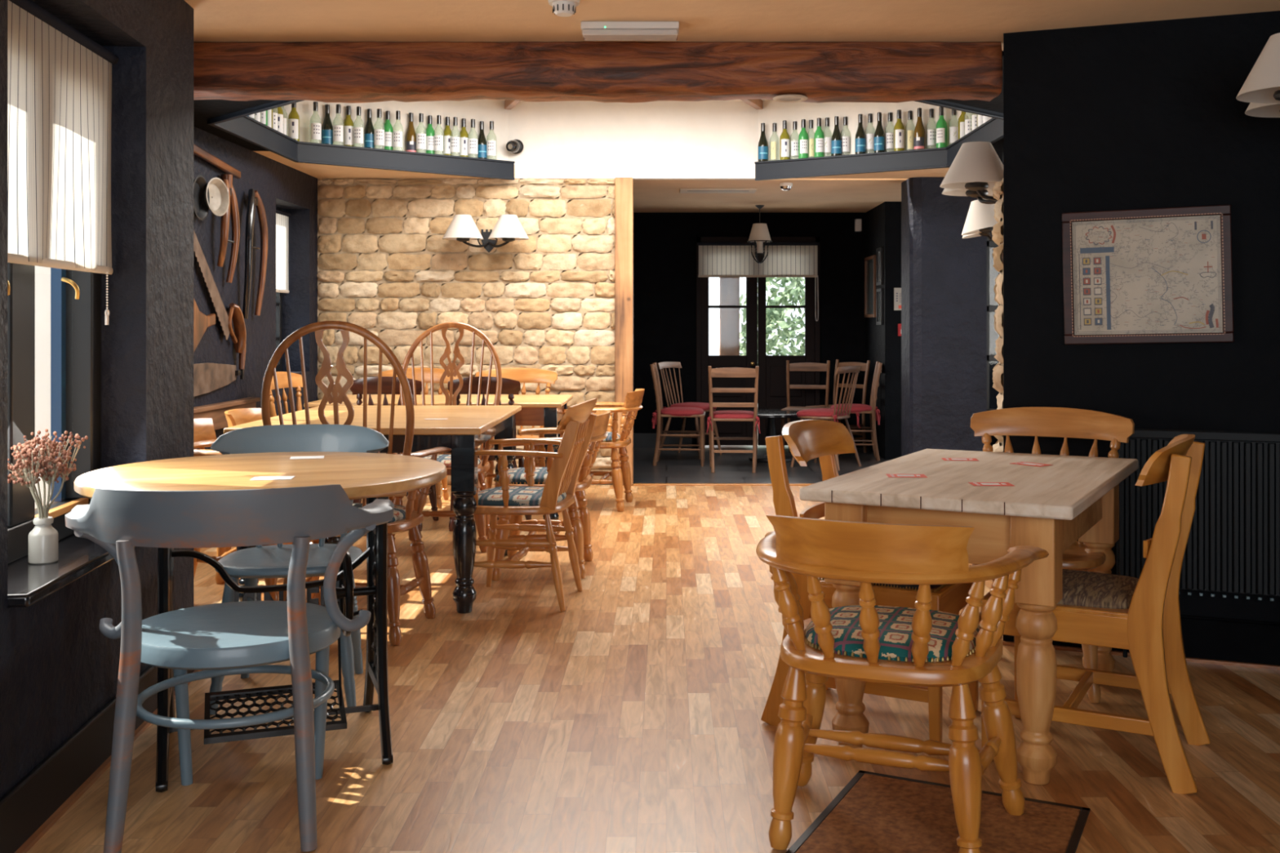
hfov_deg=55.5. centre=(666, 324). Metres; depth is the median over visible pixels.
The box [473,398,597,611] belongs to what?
armchair
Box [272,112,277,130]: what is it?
wine bottle
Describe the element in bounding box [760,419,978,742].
chair
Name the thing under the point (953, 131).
wine bottle
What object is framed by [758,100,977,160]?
wall
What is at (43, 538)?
vase
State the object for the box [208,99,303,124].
trim
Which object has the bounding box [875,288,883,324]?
picture frame
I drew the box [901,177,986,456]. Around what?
wall
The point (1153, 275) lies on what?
framed map
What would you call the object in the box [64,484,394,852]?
armchair
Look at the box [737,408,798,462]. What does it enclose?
round table
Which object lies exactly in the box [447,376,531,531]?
dining chair
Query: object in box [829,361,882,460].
chair
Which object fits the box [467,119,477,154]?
wine bottle
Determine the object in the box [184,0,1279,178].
ceiling
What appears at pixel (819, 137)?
wine bottle
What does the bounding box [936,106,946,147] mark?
wine bottle
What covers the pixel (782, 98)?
recessed light
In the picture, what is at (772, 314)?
shrub
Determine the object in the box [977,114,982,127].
wine bottle
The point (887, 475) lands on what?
sticker
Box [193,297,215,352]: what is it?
handle
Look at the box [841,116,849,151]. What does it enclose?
wine bottle
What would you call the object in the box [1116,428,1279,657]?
radiator
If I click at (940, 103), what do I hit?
trim
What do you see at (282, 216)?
roller blind
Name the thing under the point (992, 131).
trim
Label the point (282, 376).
dining chair
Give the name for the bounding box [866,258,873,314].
print
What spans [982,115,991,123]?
wine bottle
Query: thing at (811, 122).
wine bottle
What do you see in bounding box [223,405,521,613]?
table
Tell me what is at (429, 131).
wine bottle
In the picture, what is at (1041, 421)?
dining chair
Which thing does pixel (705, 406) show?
seat cushion
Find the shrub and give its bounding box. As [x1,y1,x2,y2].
[739,277,804,355]
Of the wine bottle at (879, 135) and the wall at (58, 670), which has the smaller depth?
the wall at (58, 670)
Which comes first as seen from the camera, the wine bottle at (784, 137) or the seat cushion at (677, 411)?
the wine bottle at (784, 137)
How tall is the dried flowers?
0.308 m
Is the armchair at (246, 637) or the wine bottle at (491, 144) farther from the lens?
the wine bottle at (491, 144)
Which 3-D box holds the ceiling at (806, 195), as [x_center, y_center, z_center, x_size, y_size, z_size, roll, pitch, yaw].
[0.400,-1.150,10.670,7.200,0.100,2.860,0,0,0]
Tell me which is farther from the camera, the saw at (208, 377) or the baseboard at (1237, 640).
the saw at (208, 377)
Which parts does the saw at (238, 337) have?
blade, handle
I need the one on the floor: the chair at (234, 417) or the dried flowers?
the chair at (234, 417)
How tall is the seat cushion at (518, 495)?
0.052 m
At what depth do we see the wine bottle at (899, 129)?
8.51 m
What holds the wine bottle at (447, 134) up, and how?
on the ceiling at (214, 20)
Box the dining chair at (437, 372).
[382,367,457,508]
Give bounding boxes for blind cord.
[815,275,818,320]
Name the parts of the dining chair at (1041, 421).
post, crest rail, seat, leg, post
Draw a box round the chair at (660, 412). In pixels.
[649,362,705,466]
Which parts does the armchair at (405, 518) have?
leg, leg, seat, leg, leg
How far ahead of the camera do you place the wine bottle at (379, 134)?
8.43 m
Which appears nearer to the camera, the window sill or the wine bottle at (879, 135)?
the window sill
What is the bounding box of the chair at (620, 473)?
[559,388,644,512]
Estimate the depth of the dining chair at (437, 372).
8.35 m
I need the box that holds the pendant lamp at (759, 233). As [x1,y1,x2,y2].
[747,204,772,264]
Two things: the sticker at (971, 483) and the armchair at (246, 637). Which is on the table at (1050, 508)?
the sticker at (971, 483)
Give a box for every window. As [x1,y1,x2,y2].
[7,262,101,564]
[275,207,282,371]
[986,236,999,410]
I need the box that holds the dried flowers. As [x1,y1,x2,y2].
[7,428,88,518]
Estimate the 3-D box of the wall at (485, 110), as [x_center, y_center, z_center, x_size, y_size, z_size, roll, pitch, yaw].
[-1.926,-1.400,8.652,1.764,0.560,0.080,0,0,-36]
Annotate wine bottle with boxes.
[251,112,260,121]
[259,110,267,125]
[267,109,272,128]
[272,106,283,133]
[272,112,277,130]
[283,118,286,135]
[288,102,299,141]
[311,102,321,140]
[321,104,333,144]
[333,104,342,142]
[342,106,354,146]
[353,106,363,143]
[363,108,374,148]
[373,108,384,146]
[382,111,393,150]
[392,111,402,146]
[405,112,416,152]
[416,113,426,149]
[424,115,435,154]
[433,115,443,151]
[442,116,453,155]
[450,116,459,152]
[458,118,468,156]
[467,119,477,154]
[476,120,487,159]
[486,120,495,155]
[757,123,768,161]
[770,123,776,159]
[779,120,789,159]
[791,120,798,155]
[798,119,808,158]
[808,120,813,156]
[813,117,824,157]
[824,117,831,152]
[831,115,842,155]
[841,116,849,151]
[854,114,866,154]
[865,113,874,149]
[873,112,884,152]
[884,112,893,148]
[893,109,904,151]
[907,111,913,149]
[914,107,924,149]
[927,108,936,145]
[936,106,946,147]
[949,109,958,142]
[958,111,968,139]
[964,119,972,134]
[972,115,977,130]
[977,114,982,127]
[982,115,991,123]
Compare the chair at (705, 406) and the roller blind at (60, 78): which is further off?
the chair at (705, 406)
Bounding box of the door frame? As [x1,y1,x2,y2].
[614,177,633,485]
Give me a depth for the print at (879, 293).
11.08 m
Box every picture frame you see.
[864,254,875,317]
[875,247,883,285]
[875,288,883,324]
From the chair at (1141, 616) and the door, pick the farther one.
the door
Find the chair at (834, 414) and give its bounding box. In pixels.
[791,365,861,470]
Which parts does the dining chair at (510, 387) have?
leg, post, crest rail, seat, post, leg, leg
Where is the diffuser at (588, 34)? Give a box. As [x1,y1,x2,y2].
[582,29,678,40]
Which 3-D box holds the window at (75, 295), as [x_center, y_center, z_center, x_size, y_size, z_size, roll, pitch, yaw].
[-1.705,-0.120,3.214,0.132,1.460,0.980,0,0,-6]
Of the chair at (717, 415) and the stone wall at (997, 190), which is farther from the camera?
the chair at (717, 415)
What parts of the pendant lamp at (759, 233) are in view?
lamp shade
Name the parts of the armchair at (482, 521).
leg, leg, seat, leg, leg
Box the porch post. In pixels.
[719,277,739,355]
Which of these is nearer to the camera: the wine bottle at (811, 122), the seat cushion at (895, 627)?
the seat cushion at (895, 627)
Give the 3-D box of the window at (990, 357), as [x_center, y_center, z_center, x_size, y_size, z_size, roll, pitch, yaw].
[2.870,-0.175,9.400,0.860,1.750,0.060,0,0,0]
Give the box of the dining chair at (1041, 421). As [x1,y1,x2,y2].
[961,406,1134,702]
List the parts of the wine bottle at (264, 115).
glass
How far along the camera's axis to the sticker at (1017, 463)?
3.96 m
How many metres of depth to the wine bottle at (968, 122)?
8.02 m
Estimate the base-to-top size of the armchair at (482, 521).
1.219 m
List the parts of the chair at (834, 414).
leg, seat, leg, crest rail, leg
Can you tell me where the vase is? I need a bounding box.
[28,516,57,564]
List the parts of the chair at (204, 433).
leg, rail, leg, leg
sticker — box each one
[885,474,927,477]
[941,457,978,461]
[968,482,1013,485]
[1009,462,1053,466]
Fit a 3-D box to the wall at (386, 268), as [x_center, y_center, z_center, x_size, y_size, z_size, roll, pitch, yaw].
[-1.490,0.049,9.112,2.266,2.303,0.049,0,0,0]
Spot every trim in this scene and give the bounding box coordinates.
[14,670,202,852]
[193,397,260,430]
[207,115,298,162]
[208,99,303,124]
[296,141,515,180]
[504,98,762,109]
[632,483,814,485]
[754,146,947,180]
[915,99,1003,119]
[946,117,1003,167]
[1002,640,1279,670]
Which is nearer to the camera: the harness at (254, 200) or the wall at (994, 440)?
the harness at (254, 200)
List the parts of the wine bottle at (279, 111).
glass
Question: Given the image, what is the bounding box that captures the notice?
[893,288,901,310]
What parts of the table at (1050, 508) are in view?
leg, leg, leg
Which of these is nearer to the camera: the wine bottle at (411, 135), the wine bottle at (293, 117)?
the wine bottle at (293, 117)
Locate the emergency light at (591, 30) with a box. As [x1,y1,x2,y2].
[581,21,679,40]
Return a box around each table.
[74,451,446,792]
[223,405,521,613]
[303,395,573,519]
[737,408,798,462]
[799,448,1138,785]
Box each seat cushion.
[352,502,405,523]
[422,454,480,467]
[477,485,566,506]
[495,466,547,484]
[600,431,620,442]
[660,406,703,416]
[669,402,716,410]
[713,410,753,418]
[796,408,848,417]
[804,604,981,662]
[830,403,871,412]
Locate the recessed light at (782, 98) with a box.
[773,94,808,102]
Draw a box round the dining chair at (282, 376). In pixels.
[262,371,302,417]
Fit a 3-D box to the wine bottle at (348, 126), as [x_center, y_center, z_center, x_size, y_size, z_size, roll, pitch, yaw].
[-2.191,-1.355,8.382,0.073,0.307,0.074,0,0,-28]
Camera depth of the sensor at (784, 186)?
9.42 m
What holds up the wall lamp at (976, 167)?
attached to the wall at (1148, 114)
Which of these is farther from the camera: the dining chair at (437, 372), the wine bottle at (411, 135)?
the wine bottle at (411, 135)
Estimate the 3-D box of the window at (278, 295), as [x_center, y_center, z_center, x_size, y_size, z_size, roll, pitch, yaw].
[-2.845,-0.255,8.545,0.050,1.190,0.770,0,0,0]
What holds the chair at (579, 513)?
on the floor
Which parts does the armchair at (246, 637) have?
leg, leg, rail, seat, leg, leg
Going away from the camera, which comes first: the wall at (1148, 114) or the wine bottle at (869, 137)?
the wall at (1148, 114)
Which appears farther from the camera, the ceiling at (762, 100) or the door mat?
the ceiling at (762, 100)
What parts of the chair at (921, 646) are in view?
leg, leg, rail, nail trim, seat, leg, leg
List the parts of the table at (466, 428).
leg, leg, leg, leg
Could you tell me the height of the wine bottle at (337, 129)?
0.302 m
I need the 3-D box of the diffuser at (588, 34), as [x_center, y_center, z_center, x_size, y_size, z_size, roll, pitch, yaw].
[-0.132,-1.063,4.460,0.348,0.022,0.100,0,0,0]
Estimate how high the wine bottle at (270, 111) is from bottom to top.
0.307 m
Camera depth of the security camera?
9.04 m
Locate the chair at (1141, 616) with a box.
[981,434,1210,794]
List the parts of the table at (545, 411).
leg, leg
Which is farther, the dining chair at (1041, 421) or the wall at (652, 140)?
the wall at (652, 140)
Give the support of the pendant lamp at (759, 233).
hanging from the ceiling at (806, 195)
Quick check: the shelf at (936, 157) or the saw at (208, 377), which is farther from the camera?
the shelf at (936, 157)
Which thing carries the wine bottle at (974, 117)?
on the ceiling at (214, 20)
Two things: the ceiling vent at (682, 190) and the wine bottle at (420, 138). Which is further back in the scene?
the ceiling vent at (682, 190)
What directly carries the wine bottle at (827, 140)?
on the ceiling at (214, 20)
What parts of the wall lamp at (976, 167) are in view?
lamp shade, arm, arm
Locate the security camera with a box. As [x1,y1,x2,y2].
[506,139,523,154]
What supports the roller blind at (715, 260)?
attached to the wall at (664, 243)
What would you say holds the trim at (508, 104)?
attached to the wall at (772, 111)
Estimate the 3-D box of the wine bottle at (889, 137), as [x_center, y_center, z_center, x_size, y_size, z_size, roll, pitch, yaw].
[1.586,-1.352,8.615,0.073,0.302,0.074,0,0,13]
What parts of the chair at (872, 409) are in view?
seat, leg, leg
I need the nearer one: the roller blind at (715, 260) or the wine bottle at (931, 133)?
the wine bottle at (931, 133)
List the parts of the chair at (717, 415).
leg, leg, seat, leg, leg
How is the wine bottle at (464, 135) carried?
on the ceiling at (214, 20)
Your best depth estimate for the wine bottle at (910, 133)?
8.51 m
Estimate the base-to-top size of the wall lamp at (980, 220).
0.275 m
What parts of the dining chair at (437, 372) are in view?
crest rail, leg, leg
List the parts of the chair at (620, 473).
seat, leg, leg, rail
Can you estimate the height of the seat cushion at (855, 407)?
0.062 m
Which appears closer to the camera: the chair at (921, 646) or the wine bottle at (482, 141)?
the chair at (921, 646)
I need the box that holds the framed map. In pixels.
[1062,204,1234,344]
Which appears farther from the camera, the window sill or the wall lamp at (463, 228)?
the wall lamp at (463, 228)
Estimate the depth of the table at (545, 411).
7.12 m
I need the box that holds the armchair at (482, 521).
[391,322,502,552]
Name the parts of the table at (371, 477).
treadle plate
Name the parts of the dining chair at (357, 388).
leg, post, crest rail, leg, leg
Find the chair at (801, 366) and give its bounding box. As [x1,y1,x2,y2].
[780,360,830,453]
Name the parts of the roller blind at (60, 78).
pull chain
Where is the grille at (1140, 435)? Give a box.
[1129,428,1279,442]
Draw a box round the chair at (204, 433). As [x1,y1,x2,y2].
[193,417,311,600]
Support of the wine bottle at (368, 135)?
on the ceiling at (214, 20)
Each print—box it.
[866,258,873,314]
[878,251,880,281]
[878,292,880,321]
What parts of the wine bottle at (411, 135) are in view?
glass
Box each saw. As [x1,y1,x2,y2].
[193,230,246,353]
[193,347,245,396]
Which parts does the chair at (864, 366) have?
seat, leg, leg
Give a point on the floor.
(626, 718)
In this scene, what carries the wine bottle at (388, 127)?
on the ceiling at (214, 20)
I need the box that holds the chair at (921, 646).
[755,514,1048,852]
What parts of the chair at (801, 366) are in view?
leg, leg, seat, leg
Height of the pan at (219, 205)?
0.217 m
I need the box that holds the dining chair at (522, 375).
[475,367,557,488]
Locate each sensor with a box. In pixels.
[779,182,792,191]
[854,218,861,231]
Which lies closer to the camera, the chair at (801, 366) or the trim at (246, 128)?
the trim at (246, 128)
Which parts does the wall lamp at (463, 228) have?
lamp shade, arm, wall plate, arm, lamp shade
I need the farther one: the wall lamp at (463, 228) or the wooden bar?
the wall lamp at (463, 228)
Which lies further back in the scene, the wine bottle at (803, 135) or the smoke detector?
the wine bottle at (803, 135)
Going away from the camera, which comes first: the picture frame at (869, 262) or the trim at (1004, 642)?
the trim at (1004, 642)
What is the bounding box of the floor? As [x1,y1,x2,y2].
[26,445,1279,852]
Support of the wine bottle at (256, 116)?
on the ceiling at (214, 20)
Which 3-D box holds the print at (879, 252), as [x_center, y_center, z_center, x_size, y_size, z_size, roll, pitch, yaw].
[1.946,-0.530,11.050,0.007,0.280,0.200,0,0,0]
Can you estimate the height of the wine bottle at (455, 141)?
0.302 m
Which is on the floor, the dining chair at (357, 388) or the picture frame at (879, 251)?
the dining chair at (357, 388)
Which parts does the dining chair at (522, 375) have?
leg, seat, crest rail, leg, post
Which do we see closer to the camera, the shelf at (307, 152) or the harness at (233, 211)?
the harness at (233, 211)
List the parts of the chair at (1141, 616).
leg, leg, seat frame, seat rail, leg, crest rail, leg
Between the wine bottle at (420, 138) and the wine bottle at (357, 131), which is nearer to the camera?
the wine bottle at (357, 131)
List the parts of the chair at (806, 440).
leg, crest rail, leg, seat rail, seat frame, nail trim, leg, seat rail, leg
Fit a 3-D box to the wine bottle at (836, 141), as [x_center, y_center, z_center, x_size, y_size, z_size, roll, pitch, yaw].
[1.228,-1.352,8.770,0.077,0.302,0.078,0,0,10]
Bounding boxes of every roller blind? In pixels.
[7,0,118,324]
[275,208,291,293]
[697,242,818,277]
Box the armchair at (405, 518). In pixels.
[261,320,451,644]
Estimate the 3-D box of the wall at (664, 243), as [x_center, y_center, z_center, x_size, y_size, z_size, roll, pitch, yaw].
[0.400,0.050,12.000,7.200,2.300,0.200,0,0,0]
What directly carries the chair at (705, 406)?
on the floor
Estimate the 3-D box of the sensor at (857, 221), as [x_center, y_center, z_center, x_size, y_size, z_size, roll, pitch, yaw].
[1.870,-0.970,11.860,0.060,0.120,0.060,0,0,0]
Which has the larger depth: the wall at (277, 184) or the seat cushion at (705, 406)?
the seat cushion at (705, 406)
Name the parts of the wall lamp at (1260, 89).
lamp shade, arm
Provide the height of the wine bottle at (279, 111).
0.307 m
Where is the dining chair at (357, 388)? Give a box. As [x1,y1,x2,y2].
[349,376,438,530]
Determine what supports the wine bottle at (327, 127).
on the ceiling at (214, 20)
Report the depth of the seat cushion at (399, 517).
4.75 m
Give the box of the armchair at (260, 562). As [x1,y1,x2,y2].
[209,424,389,714]
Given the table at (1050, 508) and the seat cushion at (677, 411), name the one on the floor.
the table at (1050, 508)
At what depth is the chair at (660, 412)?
10.34 m
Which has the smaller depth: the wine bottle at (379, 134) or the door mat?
the door mat
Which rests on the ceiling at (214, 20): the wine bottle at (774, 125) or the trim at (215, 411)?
the wine bottle at (774, 125)
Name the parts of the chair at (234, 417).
rail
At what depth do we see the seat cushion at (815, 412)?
10.19 m
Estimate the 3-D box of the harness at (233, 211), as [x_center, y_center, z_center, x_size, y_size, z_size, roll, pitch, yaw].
[-2.562,-0.564,7.120,0.100,0.633,0.238,0,0,0]
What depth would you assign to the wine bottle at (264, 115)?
7.57 m
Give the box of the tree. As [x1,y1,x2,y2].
[739,277,803,355]
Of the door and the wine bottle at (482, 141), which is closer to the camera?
the wine bottle at (482, 141)
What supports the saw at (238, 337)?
hanging from the wall at (277, 184)
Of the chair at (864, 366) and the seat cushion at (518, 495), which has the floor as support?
the chair at (864, 366)
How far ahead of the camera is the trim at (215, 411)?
7.01 m
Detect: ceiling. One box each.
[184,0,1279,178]
[496,98,771,101]
[633,178,992,212]
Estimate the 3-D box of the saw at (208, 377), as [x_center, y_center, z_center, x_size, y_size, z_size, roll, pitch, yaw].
[-2.583,0.249,6.910,0.049,0.302,1.020,0,0,0]
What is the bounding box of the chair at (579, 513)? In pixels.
[492,409,610,581]
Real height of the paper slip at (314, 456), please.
0.001 m
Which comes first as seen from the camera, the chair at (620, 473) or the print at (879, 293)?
the chair at (620, 473)
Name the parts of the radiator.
panel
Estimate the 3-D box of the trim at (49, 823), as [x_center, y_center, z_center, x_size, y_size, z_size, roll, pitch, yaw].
[-1.277,1.194,1.027,0.016,0.012,6.460,0,0,-6]
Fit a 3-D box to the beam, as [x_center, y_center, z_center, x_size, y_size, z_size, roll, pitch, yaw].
[-0.300,-0.992,4.821,3.200,0.211,0.252,0,0,0]
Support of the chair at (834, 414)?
on the floor
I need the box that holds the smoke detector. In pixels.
[547,0,580,17]
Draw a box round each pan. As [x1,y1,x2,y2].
[193,175,209,220]
[204,177,229,216]
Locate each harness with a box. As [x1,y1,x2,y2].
[217,173,239,283]
[242,188,267,318]
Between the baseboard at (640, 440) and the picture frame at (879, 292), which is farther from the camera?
the baseboard at (640, 440)
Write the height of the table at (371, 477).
0.792 m
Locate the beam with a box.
[193,41,1002,102]
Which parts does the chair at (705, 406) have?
leg, crest rail, leg, leg, leg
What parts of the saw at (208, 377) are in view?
blade, handle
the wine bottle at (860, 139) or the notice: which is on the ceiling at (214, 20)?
the wine bottle at (860, 139)
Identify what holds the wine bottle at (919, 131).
on the ceiling at (214, 20)
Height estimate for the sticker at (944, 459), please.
0.001 m
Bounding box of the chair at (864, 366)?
[806,359,870,455]
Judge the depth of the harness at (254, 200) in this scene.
7.51 m
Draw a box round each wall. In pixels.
[0,0,193,798]
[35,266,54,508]
[193,126,317,449]
[280,99,507,160]
[317,177,614,484]
[507,101,758,180]
[633,212,865,447]
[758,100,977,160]
[865,201,999,459]
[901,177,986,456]
[990,435,998,446]
[991,178,1003,639]
[1003,10,1279,622]
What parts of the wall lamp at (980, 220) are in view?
lamp shade, arm, arm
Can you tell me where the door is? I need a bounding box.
[696,236,820,448]
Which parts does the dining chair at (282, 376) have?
post, crest rail, post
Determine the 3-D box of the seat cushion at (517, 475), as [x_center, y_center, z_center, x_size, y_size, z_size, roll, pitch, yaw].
[-0.635,0.739,5.981,0.400,0.057,0.412,0,0,1]
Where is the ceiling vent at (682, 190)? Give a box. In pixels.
[680,188,756,193]
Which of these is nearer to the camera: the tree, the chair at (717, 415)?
the chair at (717, 415)
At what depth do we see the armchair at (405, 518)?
4.54 m
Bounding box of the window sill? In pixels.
[7,533,136,607]
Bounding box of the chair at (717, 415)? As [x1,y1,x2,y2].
[706,365,760,472]
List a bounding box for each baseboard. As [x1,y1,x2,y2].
[0,665,194,852]
[633,433,692,448]
[1003,614,1279,665]
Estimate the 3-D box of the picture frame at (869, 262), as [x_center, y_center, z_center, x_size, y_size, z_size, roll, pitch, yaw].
[1.939,-0.360,11.570,0.022,0.580,0.540,0,0,0]
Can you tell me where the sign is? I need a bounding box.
[897,324,901,336]
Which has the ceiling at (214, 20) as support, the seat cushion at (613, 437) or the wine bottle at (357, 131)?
the wine bottle at (357, 131)
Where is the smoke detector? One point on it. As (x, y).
(562, 8)
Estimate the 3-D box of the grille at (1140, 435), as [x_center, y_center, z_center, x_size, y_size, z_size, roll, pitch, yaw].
[1.899,0.390,4.302,0.575,0.030,0.056,0,0,21]
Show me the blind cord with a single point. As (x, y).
(817, 276)
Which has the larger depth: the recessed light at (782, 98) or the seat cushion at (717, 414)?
the seat cushion at (717, 414)
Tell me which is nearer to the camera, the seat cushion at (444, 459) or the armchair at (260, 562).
the armchair at (260, 562)
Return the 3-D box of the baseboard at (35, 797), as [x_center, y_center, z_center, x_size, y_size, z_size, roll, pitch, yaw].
[-1.294,1.125,1.025,0.018,0.150,6.460,0,0,-6]
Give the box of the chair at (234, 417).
[224,408,352,546]
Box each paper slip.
[250,475,295,479]
[289,455,324,458]
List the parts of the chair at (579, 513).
leg, leg, nail trim, seat, leg, leg, rail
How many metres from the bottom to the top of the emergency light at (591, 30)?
0.048 m
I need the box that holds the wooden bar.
[193,143,240,178]
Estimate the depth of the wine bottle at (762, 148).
9.04 m
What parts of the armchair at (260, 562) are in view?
leg, leg, seat, crest rail, leg, leg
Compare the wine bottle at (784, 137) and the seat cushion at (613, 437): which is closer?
the seat cushion at (613, 437)
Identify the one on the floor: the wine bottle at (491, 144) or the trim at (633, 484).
the trim at (633, 484)
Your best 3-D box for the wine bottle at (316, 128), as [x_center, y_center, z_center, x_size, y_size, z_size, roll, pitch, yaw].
[-2.365,-1.352,8.200,0.073,0.302,0.074,0,0,-28]
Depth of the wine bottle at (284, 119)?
7.98 m
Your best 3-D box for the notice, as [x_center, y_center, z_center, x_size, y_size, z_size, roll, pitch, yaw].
[2.120,-0.230,10.842,0.180,0.200,0.006,0,0,0]
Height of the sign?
0.110 m
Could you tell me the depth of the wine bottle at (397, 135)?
8.52 m
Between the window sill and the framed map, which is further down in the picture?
the window sill
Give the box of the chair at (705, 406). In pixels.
[657,361,721,458]
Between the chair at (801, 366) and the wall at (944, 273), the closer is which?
the wall at (944, 273)
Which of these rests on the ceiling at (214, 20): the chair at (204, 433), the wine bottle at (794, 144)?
the wine bottle at (794, 144)
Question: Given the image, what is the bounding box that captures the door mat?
[785,769,1090,852]
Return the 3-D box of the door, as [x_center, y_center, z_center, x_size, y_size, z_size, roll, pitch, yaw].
[0.895,0.170,11.915,1.210,2.060,0.130,0,0,0]
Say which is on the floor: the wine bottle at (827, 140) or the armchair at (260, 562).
the armchair at (260, 562)
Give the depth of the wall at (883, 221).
10.85 m
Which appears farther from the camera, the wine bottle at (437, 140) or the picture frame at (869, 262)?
the picture frame at (869, 262)
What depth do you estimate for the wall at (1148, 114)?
4.42 m
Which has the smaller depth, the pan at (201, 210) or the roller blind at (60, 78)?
the roller blind at (60, 78)
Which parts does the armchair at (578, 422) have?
arm post, leg, arm post, arm post, arm, seat, arm, arm post, leg, post, leg, crest rail, post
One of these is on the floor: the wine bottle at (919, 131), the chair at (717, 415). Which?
the chair at (717, 415)
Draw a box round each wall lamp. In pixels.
[442,214,528,252]
[939,141,1003,204]
[961,198,997,241]
[1235,32,1279,117]
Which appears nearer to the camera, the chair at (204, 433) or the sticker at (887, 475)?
the sticker at (887, 475)

